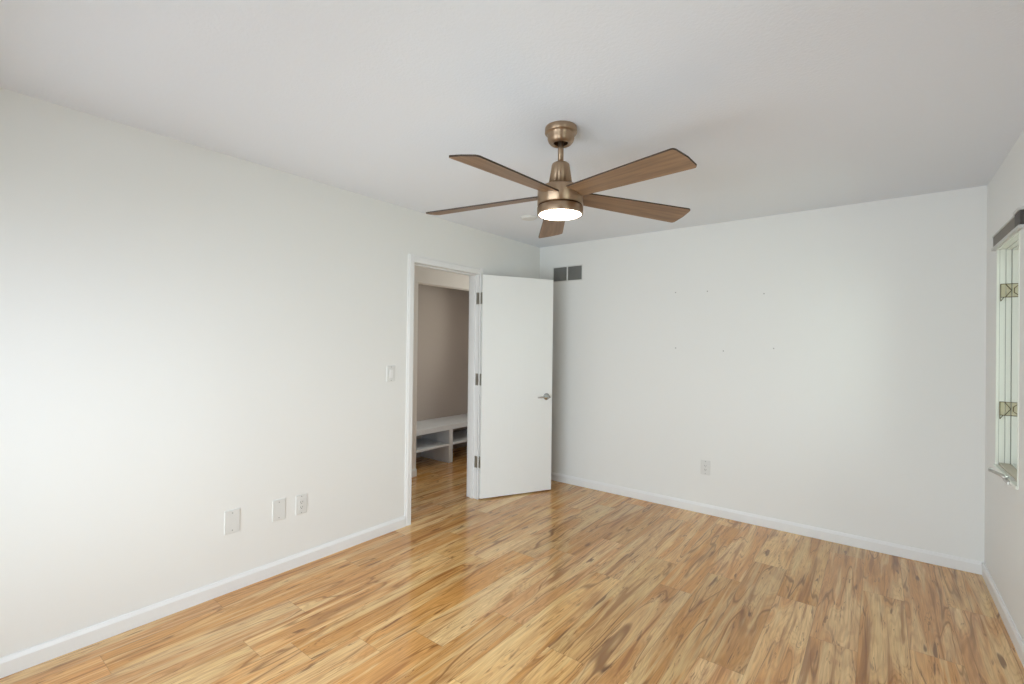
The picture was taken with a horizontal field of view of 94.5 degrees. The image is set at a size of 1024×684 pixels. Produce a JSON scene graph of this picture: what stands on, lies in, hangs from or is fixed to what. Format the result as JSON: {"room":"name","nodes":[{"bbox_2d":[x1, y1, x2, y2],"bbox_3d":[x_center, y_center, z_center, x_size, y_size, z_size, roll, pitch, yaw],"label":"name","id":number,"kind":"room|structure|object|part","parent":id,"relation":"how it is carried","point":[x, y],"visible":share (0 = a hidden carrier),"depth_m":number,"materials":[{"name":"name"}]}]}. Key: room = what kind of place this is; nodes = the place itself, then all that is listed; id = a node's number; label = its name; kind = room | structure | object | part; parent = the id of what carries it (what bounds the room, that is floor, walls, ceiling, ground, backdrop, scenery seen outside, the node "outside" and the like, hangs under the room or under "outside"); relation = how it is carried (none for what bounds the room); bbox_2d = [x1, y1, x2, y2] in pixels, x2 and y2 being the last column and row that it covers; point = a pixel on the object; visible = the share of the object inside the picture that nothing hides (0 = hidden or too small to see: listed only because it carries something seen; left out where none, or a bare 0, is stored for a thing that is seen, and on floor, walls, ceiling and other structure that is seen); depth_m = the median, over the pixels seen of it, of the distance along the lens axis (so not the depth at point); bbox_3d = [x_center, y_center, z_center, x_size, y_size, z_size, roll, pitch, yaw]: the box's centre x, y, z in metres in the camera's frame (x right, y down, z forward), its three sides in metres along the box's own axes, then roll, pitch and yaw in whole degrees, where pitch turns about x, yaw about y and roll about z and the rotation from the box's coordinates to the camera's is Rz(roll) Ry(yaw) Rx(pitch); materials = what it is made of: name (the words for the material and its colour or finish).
{"room":"empty bedroom","nodes":[
{"label":"empty bedroom","id":0,"kind":"room"},
{"bbox_2d":[0,87,539,657],"bbox_3d":[-1.111,0.189,3.347,0.115,2.440,4.631,0,0,38],"label":"wall","id":1,"kind":"structure","parent":0,"point":[190,335],"depth_m":2.44,"materials":[{"name":"white paint"}]},
{"bbox_2d":[0,516,405,678],"bbox_3d":[-1.110,1.369,3.257,0.013,0.078,4.516,0,0,38],"label":"baseboard","id":2,"kind":"structure","parent":1,"relation":"attached to","point":[30,657],"depth_m":2.43,"materials":[{"name":"white wood"}]},
{"bbox_2d":[224,508,239,534],"bbox_3d":[-1.573,1.010,2.662,0.006,0.133,0.084,0,0,38],"label":"blank wall plate","id":3,"kind":"object","parent":1,"relation":"attached to","point":[231,517],"visible":1,"depth_m":2.66,"materials":[{"name":"white plastic"}]},
{"bbox_2d":[272,498,285,521],"bbox_3d":[-1.413,1.018,2.869,0.006,0.129,0.081,0,0,38],"label":"blank wall plate","id":4,"kind":"object","parent":1,"relation":"attached to","point":[278,506],"visible":1,"depth_m":2.87,"materials":[{"name":"white plastic"}]},
{"bbox_2d":[295,493,306,514],"bbox_3d":[-1.326,1.022,2.980,0.007,0.121,0.075,0,0,38],"label":"power outlet","id":5,"kind":"object","parent":1,"relation":"attached to","point":[301,500],"visible":1,"depth_m":2.98,"materials":[{"name":"white plastic"}]},
{"bbox_2d":[299,499,303,509],"bbox_3d":[-1.324,1.022,2.979,0.003,0.066,0.033,0,0,38],"label":"receptacle","id":6,"kind":"object","parent":5,"relation":"attached to","point":[301,501],"depth_m":2.98,"materials":[{"name":"white plastic"}]},
{"bbox_2d":[386,366,394,381],"bbox_3d":[-0.898,0.236,3.520,0.010,0.119,0.079,0,0,38],"label":"light switch","id":7,"kind":"object","parent":1,"relation":"attached to","point":[390,376],"visible":1,"depth_m":3.52,"materials":[{"name":"white plastic"}]},
{"bbox_2d":[405,254,483,525],"bbox_3d":[-0.589,0.391,4.022,0.123,2.054,0.803,0,0,38],"label":"door frame","id":8,"kind":"structure","parent":1,"relation":"attached to","point":[474,278],"depth_m":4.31,"materials":[{"name":"white wood"}]},
{"bbox_2d":[474,275,552,498],"bbox_3d":[0.034,0.406,4.421,0.765,2.020,0.156,1,0,-25],"label":"door","id":9,"kind":"structure","parent":1,"relation":"in","point":[514,379],"depth_m":4.40,"materials":[{"name":"white paint"}]},
{"bbox_2d":[412,266,468,468],"bbox_3d":[-1.112,0.196,4.974,0.115,2.440,4.500,0,0,38],"label":"wall","id":10,"kind":"structure","parent":0,"point":[424,276],"depth_m":5.02,"materials":[{"name":"white paint"}]},
{"bbox_2d":[412,469,416,476],"bbox_3d":[-1.076,1.378,4.929,0.013,0.078,4.500,0,0,38],"label":"baseboard","id":11,"kind":"structure","parent":10,"relation":"attached to","point":[414,471],"depth_m":4.98,"materials":[{"name":"white wood"}]},
{"bbox_2d":[416,284,468,457],"bbox_3d":[-0.966,0.204,6.159,0.115,2.440,2.078,0,0,38],"label":"wall","id":12,"kind":"structure","parent":0,"point":[443,313],"depth_m":6.14,"materials":[{"name":"beige paint"}]},
{"bbox_2d":[0,0,1023,247],"bbox_3d":[0.023,-1.058,3.257,5.429,0.080,6.250,0,0,38],"label":"ceiling","id":13,"kind":"structure","parent":0,"point":[778,106],"depth_m":1.91,"materials":[{"name":"white paint"}]},
{"bbox_2d":[521,215,536,220],"bbox_3d":[0.135,-1.004,3.833,0.132,0.020,0.132,0,0,38],"label":"smoke detector","id":14,"kind":"object","parent":13,"relation":"attached to","point":[523,217],"visible":1,"depth_m":3.80,"materials":[{"name":"white plastic"}]},
{"bbox_2d":[426,120,696,237],"bbox_3d":[0.204,-0.810,2.214,1.340,0.422,1.288,0,0,38],"label":"ceiling fan","id":15,"kind":"object","parent":13,"relation":"hanging from","point":[560,200],"visible":1,"depth_m":2.17,"materials":[{"name":"brown wood"}]},
{"bbox_3d":[-0.138,-0.683,2.376,0.607,0.007,0.150,-3,10,19],"label":"blade","id":16,"kind":"part","parent":15,"relation":"part of","materials":[{"name":"brown wood"}]},
{"bbox_3d":[-0.003,-0.683,1.941,0.150,0.007,0.607,15,11,35],"label":"blade","id":17,"kind":"part","parent":15,"relation":"part of","materials":[{"name":"brown wood"}]},
{"bbox_3d":[0.234,-0.677,2.640,0.150,0.007,0.607,-11,-3,0],"label":"blade","id":18,"kind":"part","parent":15,"relation":"part of","materials":[{"name":"brown wood"}]},
{"bbox_2d":[539,209,580,220],"bbox_3d":[0.229,-0.607,2.252,0.203,0.016,0.203,0,0,38],"label":"diffuser","id":19,"kind":"object","parent":15,"relation":"attached to","point":[546,214],"depth_m":2.22,"materials":[{"name":"white glass"}]},
{"bbox_3d":[0.454,-0.678,1.935,0.150,0.007,0.607,15,-5,-35],"label":"blade","id":20,"kind":"part","parent":15,"relation":"part of","materials":[{"name":"brown wood"}]},
{"bbox_3d":[0.600,-0.674,2.367,0.607,0.007,0.150,4,-13,-17],"label":"blade","id":21,"kind":"part","parent":15,"relation":"part of","materials":[{"name":"brown wood"}]},
{"bbox_2d":[0,446,1023,683],"bbox_3d":[-0.007,1.452,3.245,5.429,0.060,6.250,0,0,38],"label":"floor","id":22,"kind":"structure","parent":0,"point":[565,583],"depth_m":2.49,"materials":[{"name":"brown wood"}]},
{"bbox_2d":[416,413,467,462],"bbox_3d":[-0.738,1.202,5.968,0.488,0.447,1.844,0,0,38],"label":"storage bench","id":23,"kind":"object","parent":22,"relation":"on","point":[437,440],"visible":0.35,"depth_m":5.65,"materials":[{"name":"white paint"}]},
{"bbox_2d":[416,438,448,452],"bbox_3d":[-1.109,1.203,5.492,0.486,0.024,0.577,0,0,38],"label":"shelf","id":24,"kind":"object","parent":23,"relation":"attached to","point":[422,444],"depth_m":5.56,"materials":[{"name":"white paint"}]},
{"bbox_3d":[-0.914,1.228,5.742,0.488,0.389,0.058,0,0,38],"label":"leg","id":25,"kind":"part","parent":23,"relation":"part of","materials":[{"name":"white paint"}]},
{"bbox_2d":[453,429,466,444],"bbox_3d":[-0.553,1.213,6.209,0.486,0.024,1.121,0,0,38],"label":"shelf","id":26,"kind":"object","parent":23,"relation":"attached to","point":[458,436],"depth_m":6.00,"materials":[{"name":"white paint"}]},
{"bbox_2d":[540,186,986,562],"bbox_3d":[1.729,0.226,4.002,3.570,2.440,0.115,0,0,38],"label":"wall","id":27,"kind":"structure","parent":0,"point":[865,415],"depth_m":3.59,"materials":[{"name":"white paint"}]},
{"bbox_2d":[553,264,582,282],"bbox_3d":[0.566,-0.699,4.840,0.356,0.162,0.006,0,0,38],"label":"air vent","id":28,"kind":"object","parent":27,"relation":"in","point":[571,272],"visible":0.92,"depth_m":4.83,"materials":[{"name":"white plastic"}]},
{"bbox_3d":[0.497,-0.698,4.893,0.159,0.139,0.004,0,0,38],"label":"louvre panel","id":29,"kind":"part","parent":28,"relation":"part of","materials":[{"name":"grey metal"}]},
{"bbox_3d":[0.635,-0.697,4.787,0.159,0.139,0.004,0,0,38],"label":"louvre panel","id":30,"kind":"part","parent":28,"relation":"part of","materials":[{"name":"grey metal"}]},
{"bbox_2d":[701,460,709,474],"bbox_3d":[1.630,1.058,3.989,0.079,0.121,0.007,0,0,38],"label":"power outlet","id":31,"kind":"object","parent":27,"relation":"attached to","point":[705,465],"visible":1,"depth_m":3.99,"materials":[{"name":"white plastic"}]},
{"bbox_2d":[703,463,706,471],"bbox_3d":[1.629,1.058,3.988,0.033,0.066,0.003,0,0,38],"label":"receptacle","id":32,"kind":"object","parent":31,"relation":"attached to","point":[704,464],"depth_m":3.99,"materials":[{"name":"white plastic"}]},
{"bbox_2d":[551,472,981,574],"bbox_3d":[1.608,1.406,3.998,3.374,0.078,0.013,0,0,38],"label":"baseboard","id":33,"kind":"structure","parent":27,"relation":"attached to","point":[963,564],"depth_m":3.58,"materials":[{"name":"white wood"}]},
{"bbox_2d":[984,131,1023,641],"bbox_3d":[1.652,0.212,1.130,0.170,2.440,4.516,0,0,38],"label":"wall","id":34,"kind":"structure","parent":0,"point":[1004,504],"depth_m":2.54,"materials":[{"name":"white paint"}]},
{"bbox_2d":[982,562,1023,666],"bbox_3d":[1.566,1.392,1.181,0.013,0.078,4.516,0,0,38],"label":"baseboard","id":35,"kind":"structure","parent":34,"relation":"attached to","point":[1016,639],"depth_m":2.42,"materials":[{"name":"white wood"}]},
{"bbox_2d":[988,231,1019,489],"bbox_3d":[2.613,0.089,2.460,0.204,1.249,0.564,0,0,38],"label":"window","id":36,"kind":"structure","parent":34,"relation":"in","point":[1006,464],"depth_m":2.65,"materials":[{"name":"white plastic"}]},
{"bbox_3d":[2.504,0.680,2.440,0.025,0.042,0.091,1,0,-5],"label":"crank handle","id":37,"kind":"part","parent":36,"relation":"part of","materials":[{"name":"silver metal"}]},
{"bbox_3d":[2.601,0.699,2.461,0.067,0.016,0.564,0,0,38],"label":"sill","id":38,"kind":"part","parent":36,"relation":"part of","materials":[{"name":"white plastic"}]},
{"bbox_2d":[991,206,1023,250],"bbox_3d":[2.585,-0.578,2.478,0.020,0.098,0.691,0,0,38],"label":"window shade","id":39,"kind":"object","parent":36,"relation":"attached to","point":[1015,223],"visible":1,"depth_m":2.39,"materials":[{"name":"grey fabric"}]},
{"bbox_3d":[2.621,-0.574,2.522,0.018,0.086,0.576,0,0,38],"label":"trim rail","id":40,"kind":"part","parent":39,"relation":"part of","materials":[{"name":"grey"}]}
]}

